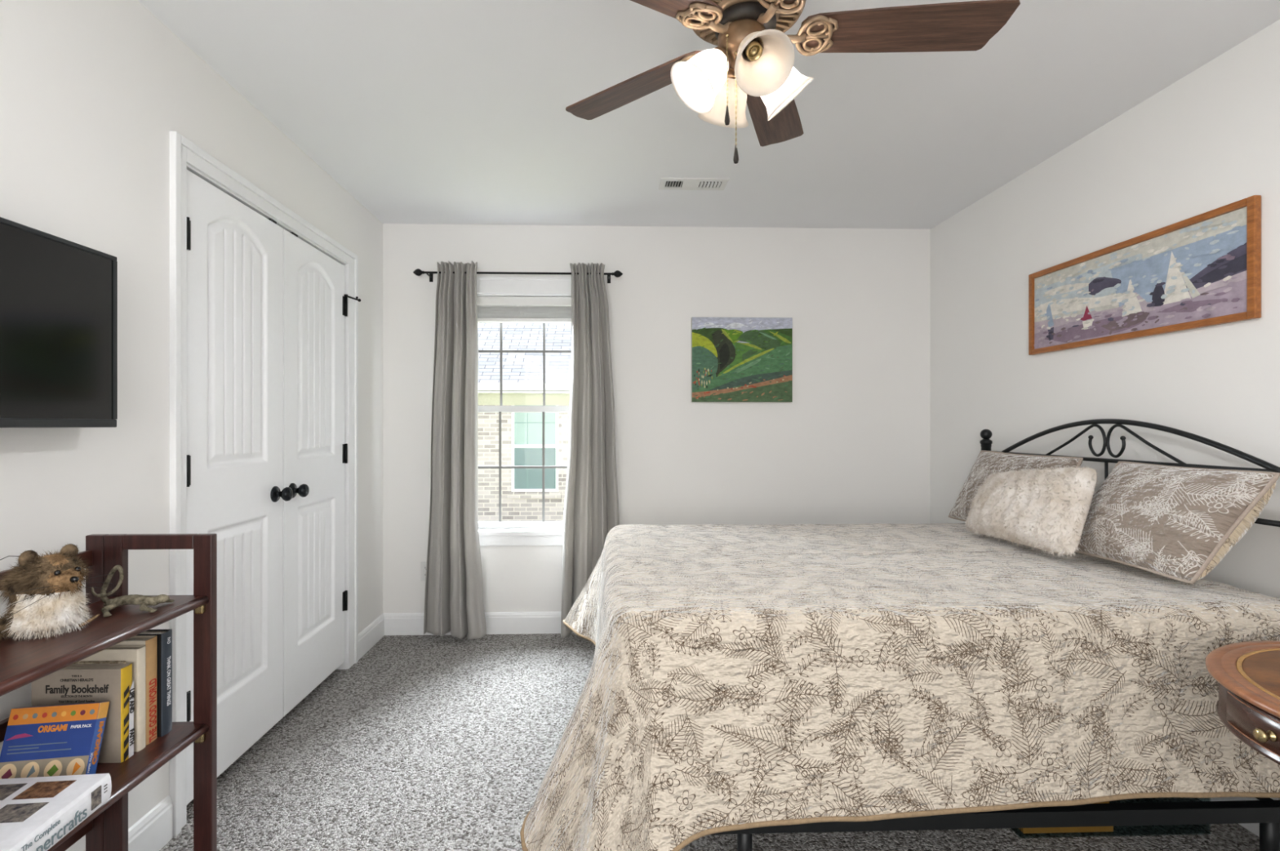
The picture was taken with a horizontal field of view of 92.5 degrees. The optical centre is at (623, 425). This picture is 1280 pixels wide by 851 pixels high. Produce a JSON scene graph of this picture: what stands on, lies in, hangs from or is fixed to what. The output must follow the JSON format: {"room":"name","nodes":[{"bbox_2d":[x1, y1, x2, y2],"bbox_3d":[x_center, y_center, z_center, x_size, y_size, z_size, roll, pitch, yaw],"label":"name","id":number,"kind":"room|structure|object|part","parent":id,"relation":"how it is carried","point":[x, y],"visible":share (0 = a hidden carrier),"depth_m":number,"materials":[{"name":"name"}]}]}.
{"room":"bedroom","nodes":[
{"label":"bedroom","id":0,"kind":"room"},
{"bbox_2d":[0,0,382,850],"bbox_3d":[-1.424,0.024,1.263,0.140,2.440,5.015,0,0,-2],"label":"wall","id":1,"kind":"structure","parent":0,"point":[92,92],"depth_m":1.68,"materials":[{"name":"paint"}]},
{"bbox_2d":[0,217,117,427],"bbox_3d":[-1.299,-0.206,1.148,0.102,0.424,0.747,0,0,-2],"label":"television","id":2,"kind":"object","parent":1,"relation":"attached to","point":[59,296],"visible":1,"depth_m":1.35,"materials":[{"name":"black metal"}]},
{"bbox_2d":[128,795,173,850],"bbox_3d":[-1.316,1.180,0.301,0.014,0.128,3.085,0,0,-2],"label":"baseboard","id":3,"kind":"structure","parent":1,"relation":"attached to","point":[153,831],"depth_m":1.77,"materials":[{"name":"white wood"}]},
{"bbox_2d":[186,169,293,804],"bbox_3d":[-1.370,0.192,2.209,0.100,2.011,0.595,0,0,-2],"label":"door","id":4,"kind":"structure","parent":1,"relation":"in","point":[236,493],"depth_m":2.19,"materials":[{"name":"white paint"}]},
{"bbox_3d":[-1.360,0.276,2.445,0.066,0.064,0.064,0,0,-2],"label":"knob","id":5,"kind":"part","parent":4,"relation":"part of","materials":[{"name":"brown metal"}]},
{"bbox_2d":[168,130,358,836],"bbox_3d":[-1.454,0.177,2.530,0.160,2.133,1.370,0,0,-2],"label":"trim","id":6,"kind":"structure","parent":1,"relation":"attached to","point":[184,155],"depth_m":1.91,"materials":[{"name":"white wood"}]},
{"bbox_2d":[283,228,360,716],"bbox_3d":[-1.390,0.192,2.821,0.118,2.011,0.621,0,0,-2],"label":"door","id":7,"kind":"structure","parent":1,"relation":"in","point":[315,302],"depth_m":2.77,"materials":[{"name":"white paint"}]},
{"bbox_3d":[-1.365,0.276,2.579,0.066,0.064,0.064,0,0,-2],"label":"knob","id":8,"kind":"part","parent":7,"relation":"part of","materials":[{"name":"brown metal"}]},
{"bbox_2d":[358,613,384,660],"bbox_3d":[-1.415,1.180,3.425,0.014,0.128,0.415,0,0,-2],"label":"baseboard","id":9,"kind":"structure","parent":1,"relation":"attached to","point":[370,636],"depth_m":3.41,"materials":[{"name":"white wood"}]},
{"bbox_2d":[382,223,930,613],"bbox_3d":[0.220,0.024,3.754,3.303,2.440,0.140,0,0,-2],"label":"wall","id":10,"kind":"structure","parent":0,"point":[852,443],"depth_m":3.69,"materials":[{"name":"paint"}]},
{"bbox_2d":[420,561,426,581],"bbox_3d":[-1.171,0.869,3.635,0.070,0.114,0.009,0,0,-2],"label":"wall outlet","id":11,"kind":"object","parent":10,"relation":"attached to","point":[423,564],"visible":0.48,"depth_m":3.63,"materials":[{"name":"white plastic"}]},
{"bbox_2d":[382,611,573,635],"bbox_3d":[0.222,1.180,3.677,3.303,0.128,0.014,0,0,-2],"label":"baseboard","id":12,"kind":"structure","parent":10,"relation":"attached to","point":[540,622],"depth_m":3.64,"materials":[{"name":"white wood"}]},
{"bbox_2d":[413,269,622,283],"bbox_3d":[-0.614,-0.879,3.603,1.218,0.056,0.108,0,0,-2],"label":"curtain rod","id":13,"kind":"object","parent":10,"relation":"attached to","point":[617,273],"visible":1,"depth_m":3.57,"materials":[{"name":"black metal"}]},
{"bbox_2d":[423,261,486,639],"bbox_3d":[-0.968,0.134,3.527,0.364,2.162,0.139,0,0,-2],"label":"curtain","id":14,"kind":"object","parent":13,"relation":"hanging from","point":[454,584],"visible":1,"depth_m":3.49,"materials":[{"name":"grey fabric"}]},
{"bbox_3d":[-0.613,-0.886,3.570,1.090,0.013,0.013,0,0,-2],"label":"rod","id":15,"kind":"part","parent":13,"relation":"part of","materials":[{"name":"black metal"}]},
{"bbox_2d":[560,262,619,638],"bbox_3d":[-0.190,0.139,3.547,0.342,2.173,0.140,0,0,-2],"label":"curtain","id":16,"kind":"object","parent":13,"relation":"hanging from","point":[591,505],"visible":0.8,"depth_m":3.52,"materials":[{"name":"grey fabric"}]},
{"bbox_2d":[476,276,571,546],"bbox_3d":[-0.623,-0.082,3.718,0.960,1.601,0.182,0,0,-2],"label":"window","id":17,"kind":"structure","parent":10,"relation":"in","point":[500,533],"depth_m":3.67,"materials":[{"name":"plastic"}]},
{"bbox_3d":[-0.625,-0.426,3.794,0.866,0.696,0.030,0,0,-2],"label":"sash","id":18,"kind":"part","parent":17,"relation":"part of","materials":[{"name":"plastic"}]},
{"bbox_2d":[476,296,571,323],"bbox_3d":[-0.622,-0.696,3.690,0.850,0.151,0.057,0,0,-2],"label":"window blind","id":19,"kind":"object","parent":17,"relation":"attached to","point":[548,309],"visible":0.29,"depth_m":3.67,"materials":[{"name":"white plastic"}]},
{"bbox_3d":[-0.617,-0.692,3.663,0.084,0.058,0.003,0,0,-2],"label":"lift cord","id":20,"kind":"part","parent":19,"relation":"part of","materials":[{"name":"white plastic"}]},
{"bbox_3d":[-0.622,-0.631,3.693,0.846,0.022,0.050,0,0,-2],"label":"rail","id":21,"kind":"part","parent":19,"relation":"part of","materials":[{"name":"white plastic"}]},
{"bbox_3d":[-0.624,0.256,3.754,0.866,0.748,0.030,0,0,-2],"label":"sash","id":22,"kind":"part","parent":17,"relation":"part of","materials":[{"name":"plastic"}]},
{"bbox_2d":[691,317,792,402],"bbox_3d":[0.711,-0.391,3.679,0.607,0.508,0.038,0,0,-2],"label":"canvas painting","id":23,"kind":"object","parent":10,"relation":"attached to","point":[734,359],"visible":1,"depth_m":3.67,"materials":[{"name":"paint"}]},
{"bbox_2d":[137,0,1279,229],"bbox_3d":[0.299,-1.256,1.248,3.583,0.120,5.155,0,0,-2],"label":"ceiling","id":24,"kind":"structure","parent":0,"point":[424,112],"depth_m":2.29,"materials":[{"name":"paint"}]},
{"bbox_2d":[658,177,728,191],"bbox_3d":[0.344,-1.190,3.027,0.330,0.012,0.140,0,0,-2],"label":"ceiling vent","id":25,"kind":"object","parent":24,"relation":"in","point":[666,183],"visible":1,"depth_m":3.02,"materials":[{"name":"white plastic"}]},
{"bbox_2d":[565,0,1020,164],"bbox_3d":[0.319,-0.898,1.413,1.094,0.596,1.104,0,0,-2],"label":"ceiling fan","id":26,"kind":"object","parent":24,"relation":"hanging from","point":[752,62],"visible":1,"depth_m":1.40,"materials":[{"name":"brown wood"}]},
{"bbox_3d":[0.033,-0.911,1.654,0.464,0.006,0.135,0,12,40],"label":"blade","id":27,"kind":"part","parent":26,"relation":"part of","materials":[{"name":"brown wood"}]},
{"bbox_3d":[0.006,-0.911,1.251,0.464,0.006,0.135,0,12,-32],"label":"blade","id":28,"kind":"part","parent":26,"relation":"part of","materials":[{"name":"brown wood"}]},
{"bbox_3d":[0.207,-0.911,1.508,0.160,0.044,0.110,0,12,40],"label":"blade arm","id":29,"kind":"part","parent":26,"relation":"part of","materials":[{"name":"brown metal"}]},
{"bbox_3d":[0.176,-0.797,1.405,0.135,0.136,0.130,0,0,-2],"label":"lamp shade","id":30,"kind":"part","parent":26,"relation":"part of","materials":[{"name":"white glass"}]},
{"bbox_3d":[0.195,-0.816,1.411,0.063,0.065,0.052,0,0,-2],"label":"bulb","id":31,"kind":"part","parent":26,"relation":"part of","materials":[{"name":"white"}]},
{"bbox_3d":[0.198,-0.911,1.372,0.160,0.044,0.110,0,12,-32],"label":"blade arm","id":32,"kind":"part","parent":26,"relation":"part of","materials":[{"name":"brown metal"}]},
{"bbox_3d":[0.253,-0.797,1.530,0.130,0.136,0.135,0,0,-2],"label":"lamp shade","id":33,"kind":"part","parent":26,"relation":"part of","materials":[{"name":"white glass"}]},
{"bbox_3d":[0.234,-0.803,1.384,0.008,0.164,0.008,0,0,-2],"label":"pull chain","id":34,"kind":"part","parent":26,"relation":"part of","materials":[{"name":"gold metal"}]},
{"bbox_3d":[0.257,-0.747,1.399,0.008,0.214,0.008,0,0,-2],"label":"pull chain","id":35,"kind":"part","parent":26,"relation":"part of","materials":[{"name":"gold metal"}]},
{"bbox_2d":[743,39,762,61],"bbox_3d":[0.290,-0.839,1.369,0.035,0.046,0.046,0,0,-12],"label":"socket","id":36,"kind":"object","parent":26,"relation":"attached to","point":[753,51],"depth_m":1.37,"materials":[{"name":"gold metal"}]},
{"bbox_3d":[0.301,-0.797,1.329,0.130,0.136,0.135,0,0,-2],"label":"lamp shade","id":37,"kind":"part","parent":26,"relation":"part of","materials":[{"name":"white glass"}]},
{"bbox_3d":[0.425,-0.911,1.753,0.135,0.006,0.464,-13,-5,21],"label":"blade","id":38,"kind":"part","parent":26,"relation":"part of","materials":[{"name":"brown wood"}]},
{"bbox_3d":[0.326,-0.911,1.321,0.110,0.044,0.160,12,-3,-14],"label":"blade arm","id":39,"kind":"part","parent":26,"relation":"part of","materials":[{"name":"brown metal"}]},
{"bbox_3d":[0.381,-0.911,1.101,0.135,0.006,0.464,12,-3,-14],"label":"blade","id":40,"kind":"part","parent":26,"relation":"part of","materials":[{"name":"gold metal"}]},
{"bbox_3d":[0.378,-0.797,1.454,0.135,0.136,0.130,0,0,-2],"label":"lamp shade","id":41,"kind":"part","parent":26,"relation":"part of","materials":[{"name":"white glass"}]},
{"bbox_3d":[0.413,-0.911,1.427,0.160,0.044,0.110,0,-12,4],"label":"blade arm","id":42,"kind":"part","parent":26,"relation":"part of","materials":[{"name":"brown metal"}]},
{"bbox_3d":[0.640,-0.911,1.411,0.464,0.006,0.135,0,-12,4],"label":"blade","id":43,"kind":"part","parent":26,"relation":"part of","materials":[{"name":"brown wood"}]},
{"bbox_2d":[159,633,1259,850],"bbox_3d":[-0.031,1.304,1.237,4.243,0.120,5.155,0,0,-2],"label":"floor","id":44,"kind":"structure","parent":0,"point":[426,743],"depth_m":2.19,"materials":[{"name":"carpet"}]},
{"bbox_2d":[0,533,217,850],"bbox_3d":[-1.160,0.758,1.148,0.305,0.972,0.768,0,0,-2],"label":"bookcase","id":45,"kind":"object","parent":44,"relation":"on","point":[23,662],"visible":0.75,"depth_m":1.51,"materials":[{"name":"brown wood"}]},
{"bbox_3d":[-1.301,0.643,1.143,0.016,0.038,0.724,0,0,-2],"label":"rail","id":46,"kind":"part","parent":45,"relation":"part of","materials":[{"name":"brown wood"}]},
{"bbox_3d":[-1.301,0.327,1.143,0.016,0.038,0.724,0,0,-2],"label":"rail","id":47,"kind":"part","parent":45,"relation":"part of","materials":[{"name":"brown wood"}]},
{"bbox_2d":[0,701,109,779],"bbox_3d":[-1.191,0.664,1.278,0.164,0.147,0.078,0,0,-10],"label":"pack","id":48,"kind":"object","parent":45,"relation":"on","point":[61,740],"visible":0.96,"depth_m":1.27,"materials":[{"name":"blue"}]},
{"bbox_3d":[-1.110,0.679,1.288,0.001,0.117,0.066,0,0,-10],"label":"panel","id":49,"kind":"part","parent":48,"relation":"part of","materials":[{"name":"blue cardboard"}]},
{"bbox_2d":[0,773,111,850],"bbox_3d":[-1.108,0.712,1.051,0.230,0.053,0.290,0,0,-6],"label":"book","id":50,"kind":"object","parent":45,"relation":"on","point":[37,813],"visible":1,"depth_m":1.11,"materials":[{"name":"white paper"}]},
{"bbox_2d":[0,783,26,800],"bbox_3d":[-1.170,0.686,1.142,0.065,0.001,0.053,0,0,-6],"label":"photo","id":51,"kind":"object","parent":50,"relation":"on","point":[8,792],"depth_m":1.15},
{"bbox_2d":[0,802,48,823],"bbox_3d":[-1.076,0.686,1.082,0.070,0.001,0.055,0,0,-6],"label":"photo","id":52,"kind":"object","parent":50,"relation":"on","point":[10,812],"depth_m":1.09},
{"bbox_2d":[12,780,75,799],"bbox_3d":[-1.088,0.686,1.151,0.070,0.001,0.055,0,0,-6],"label":"photo","id":53,"kind":"object","parent":50,"relation":"on","point":[35,789],"depth_m":1.15},
{"bbox_2d":[91,785,101,810],"bbox_3d":[-1.005,0.711,1.167,0.001,0.034,0.024,0,0,-6],"label":"photo","id":54,"kind":"object","parent":50,"relation":"attached to","point":[95,789],"depth_m":1.17},
{"bbox_2d":[0,543,112,640],"bbox_3d":[-1.179,0.344,1.246,0.178,0.195,0.176,0,0,13],"label":"stuffed animal","id":55,"kind":"object","parent":45,"relation":"on","point":[44,594],"visible":0.98,"depth_m":1.21,"materials":[{"name":"brown"}]},
{"bbox_3d":[-1.301,0.975,1.143,0.016,0.038,0.724,0,0,-2],"label":"rail","id":56,"kind":"part","parent":45,"relation":"part of","materials":[{"name":"brown wood"}]},
{"bbox_2d":[31,663,134,763],"bbox_3d":[-1.191,0.636,1.351,0.196,0.206,0.032,0,0,-2],"label":"book","id":57,"kind":"object","parent":45,"relation":"on","point":[113,683],"visible":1,"depth_m":1.34,"materials":[{"name":"paper"}]},
{"bbox_3d":[-1.303,0.758,1.517,0.044,0.972,0.022,0,0,-2],"label":"post","id":58,"kind":"part","parent":45,"relation":"part of","materials":[{"name":"brown wood"}]},
{"bbox_2d":[72,661,125,664],"bbox_3d":[-1.200,0.635,1.373,0.160,0.207,0.010,0,0,-2],"label":"book","id":59,"kind":"object","parent":45,"relation":"on","point":[78,662],"visible":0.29,"depth_m":1.37,"materials":[{"name":"paper"}]},
{"bbox_3d":[-1.133,0.432,1.149,0.236,0.022,0.723,0,0,-2],"label":"shelf","id":60,"kind":"part","parent":45,"relation":"part of","materials":[{"name":"brown wood"}]},
{"bbox_2d":[80,645,145,752],"bbox_3d":[-1.181,0.622,1.392,0.172,0.232,0.025,0,0,-2],"label":"book","id":61,"kind":"object","parent":45,"relation":"on","point":[134,655],"visible":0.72,"depth_m":1.38,"materials":[{"name":"beige paper"}]},
{"bbox_3d":[-1.133,0.749,1.149,0.236,0.022,0.723,0,0,-2],"label":"shelf","id":62,"kind":"part","parent":45,"relation":"part of","materials":[{"name":"brown wood"}]},
{"bbox_2d":[91,565,173,617],"bbox_3d":[-1.126,0.370,1.391,0.157,0.099,0.108,0,0,-11],"label":"figurine","id":63,"kind":"object","parent":45,"relation":"on","point":[143,601],"visible":1,"depth_m":1.39,"materials":[{"name":"grey wood"}]},
{"bbox_2d":[114,635,156,745],"bbox_3d":[-1.179,0.618,1.425,0.164,0.241,0.036,0,0,-2],"label":"book","id":64,"kind":"object","parent":45,"relation":"on","point":[149,642],"visible":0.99,"depth_m":1.42,"materials":[{"name":"beige paper"}]},
{"bbox_2d":[136,629,172,737],"bbox_3d":[-1.181,0.617,1.464,0.181,0.243,0.036,0,0,-2],"label":"book","id":65,"kind":"object","parent":45,"relation":"on","point":[164,637],"visible":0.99,"depth_m":1.46,"materials":[{"name":"paper"}]},
{"bbox_3d":[-1.150,0.758,1.521,0.261,0.972,0.022,0,0,-2],"label":"frame","id":66,"kind":"part","parent":45,"relation":"part of","materials":[{"name":"brown wood"}]},
{"bbox_2d":[710,418,1279,850],"bbox_3d":[0.917,0.610,2.288,1.877,1.268,1.514,0,0,-2],"label":"bed","id":67,"kind":"object","parent":44,"relation":"on","point":[1265,812],"visible":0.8,"depth_m":1.58,"materials":[{"name":"black metal"}]},
{"bbox_3d":[0.310,1.120,1.571,0.048,0.246,0.048,0,0,-2],"label":"leg","id":68,"kind":"part","parent":67,"relation":"part of","materials":[{"name":"black metal"}]},
{"bbox_2d":[520,523,1279,850],"bbox_3d":[0.765,0.784,2.232,2.088,0.632,1.683,0,0,-2],"label":"quilt","id":69,"kind":"object","parent":67,"relation":"on","point":[740,677],"visible":0.99,"depth_m":1.53,"materials":[{"name":"beige fabric"}]},
{"bbox_2d":[948,450,1083,521],"bbox_3d":[1.676,0.290,2.684,0.167,0.335,0.681,0,0,-2],"label":"pillow sham","id":70,"kind":"object","parent":69,"relation":"on","point":[988,463],"visible":0.38,"depth_m":2.77,"materials":[{"name":"beige fabric"}]},
{"bbox_2d":[964,466,1098,557],"bbox_3d":[1.522,0.302,2.321,0.218,0.325,0.661,0,0,-3],"label":"throw pillow","id":71,"kind":"object","parent":69,"relation":"on","point":[1047,509],"visible":1,"depth_m":2.19,"materials":[{"name":"beige fur"}]},
{"bbox_2d":[1074,461,1279,584],"bbox_3d":[1.696,0.291,1.925,0.238,0.329,0.592,0,0,-2],"label":"pillow sham","id":72,"kind":"object","parent":69,"relation":"on","point":[1174,522],"visible":0.94,"depth_m":1.81,"materials":[{"name":"beige fabric"}]},
{"bbox_3d":[1.805,0.632,3.047,0.054,1.224,0.054,0,0,-2],"label":"post","id":73,"kind":"part","parent":67,"relation":"part of","materials":[{"name":"black metal"}]},
{"bbox_3d":[0.966,1.012,1.579,1.710,0.040,0.030,0,0,-2],"label":"rail","id":74,"kind":"part","parent":67,"relation":"part of","materials":[{"name":"black metal"}]},
{"bbox_3d":[1.828,0.207,2.317,0.017,0.161,1.460,0,0,-2],"label":"headboard","id":75,"kind":"part","parent":67,"relation":"part of","materials":[{"name":"black metal"}]},
{"bbox_3d":[1.683,0.994,2.299,0.032,0.004,1.360,0,0,-2],"label":"cross rail","id":76,"kind":"part","parent":67,"relation":"part of","materials":[{"name":"black metal"}]},
{"bbox_3d":[1.705,1.120,1.615,0.048,0.246,0.048,0,0,-2],"label":"leg","id":77,"kind":"part","parent":67,"relation":"part of","materials":[{"name":"black metal"}]},
{"bbox_2d":[1204,640,1279,764],"bbox_3d":[1.532,0.876,1.082,0.739,0.734,0.734,0,0,-2],"label":"table","id":78,"kind":"object","parent":44,"relation":"on","point":[1247,674],"visible":1,"depth_m":1.22,"materials":[{"name":"brown wood"}]},
{"bbox_3d":[1.254,0.567,0.989,0.107,0.068,0.499,0,0,-18],"label":"drawer","id":79,"kind":"part","parent":78,"relation":"part of","materials":[{"name":"brown wood"}]},
{"bbox_3d":[1.175,0.569,1.122,0.027,0.025,0.025,0,0,-2],"label":"drawer knob","id":80,"kind":"part","parent":78,"relation":"part of","materials":[{"name":"gold metal"}]},
{"bbox_3d":[1.483,1.174,1.999,0.604,0.138,0.317,0,0,-2],"label":"storage bin","id":81,"kind":"object","parent":44,"relation":"on","visible":0},
{"bbox_2d":[1018,801,1113,833],"bbox_3d":[1.348,1.196,1.986,0.280,0.085,0.255,0,0,-2],"label":"folder","id":82,"kind":"object","parent":81,"relation":"in","point":[1109,828],"visible":0.15,"depth_m":1.86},
{"bbox_2d":[930,19,1279,799],"bbox_3d":[2.018,0.024,1.372,0.140,2.440,5.015,0,0,-2],"label":"wall","id":83,"kind":"structure","parent":0,"point":[1209,140],"depth_m":2.31,"materials":[{"name":"paint"}]},
{"bbox_2d":[1028,195,1261,355],"bbox_3d":[1.904,-0.511,2.345,0.023,0.373,0.988,0,0,-2],"label":"framed print","id":84,"kind":"object","parent":83,"relation":"attached to","point":[1202,270],"visible":1,"depth_m":2.19,"materials":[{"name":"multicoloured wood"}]},
{"bbox_2d":[1197,797,1259,837],"bbox_3d":[1.943,1.180,1.300,0.014,0.128,4.875,0,0,-2],"label":"baseboard","id":85,"kind":"structure","parent":83,"relation":"attached to","point":[1254,828],"depth_m":1.89,"materials":[{"name":"white wood"}]},
{"label":"outside","id":86,"kind":"structure","parent":0,"visible":0},
{"bbox_3d":[-0.541,1.804,17.091,18.000,0.120,25.800,0,0,-2],"label":"ground","id":87,"kind":"structure","parent":86,"visible":0},
{"bbox_2d":[477,323,571,521],"bbox_3d":[-0.476,-0.926,15.043,16.800,5.339,9.100,0,0,-2],"label":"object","id":88,"kind":"structure","parent":87,"relation":"on","point":[522,372],"depth_m":10.97,"materials":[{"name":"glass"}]},
{"bbox_3d":[-1.589,-0.009,11.015,0.740,0.715,0.010,0,0,-2],"label":"pane","id":89,"kind":"part","parent":88,"relation":"part of","materials":[{"name":"glass"}]},
{"bbox_3d":[-1.589,0.776,11.005,0.740,0.735,0.010,0,0,-2],"label":"pane","id":90,"kind":"part","parent":88,"relation":"part of","materials":[{"name":"glass"}]},
{"bbox_2d":[514,413,555,488],"bbox_3d":[-1.589,0.389,11.003,0.740,1.510,0.015,0,0,-2],"label":"window","id":91,"kind":"structure","parent":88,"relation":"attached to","point":[527,426],"depth_m":11.00,"materials":[{"name":"glass"}]}
]}

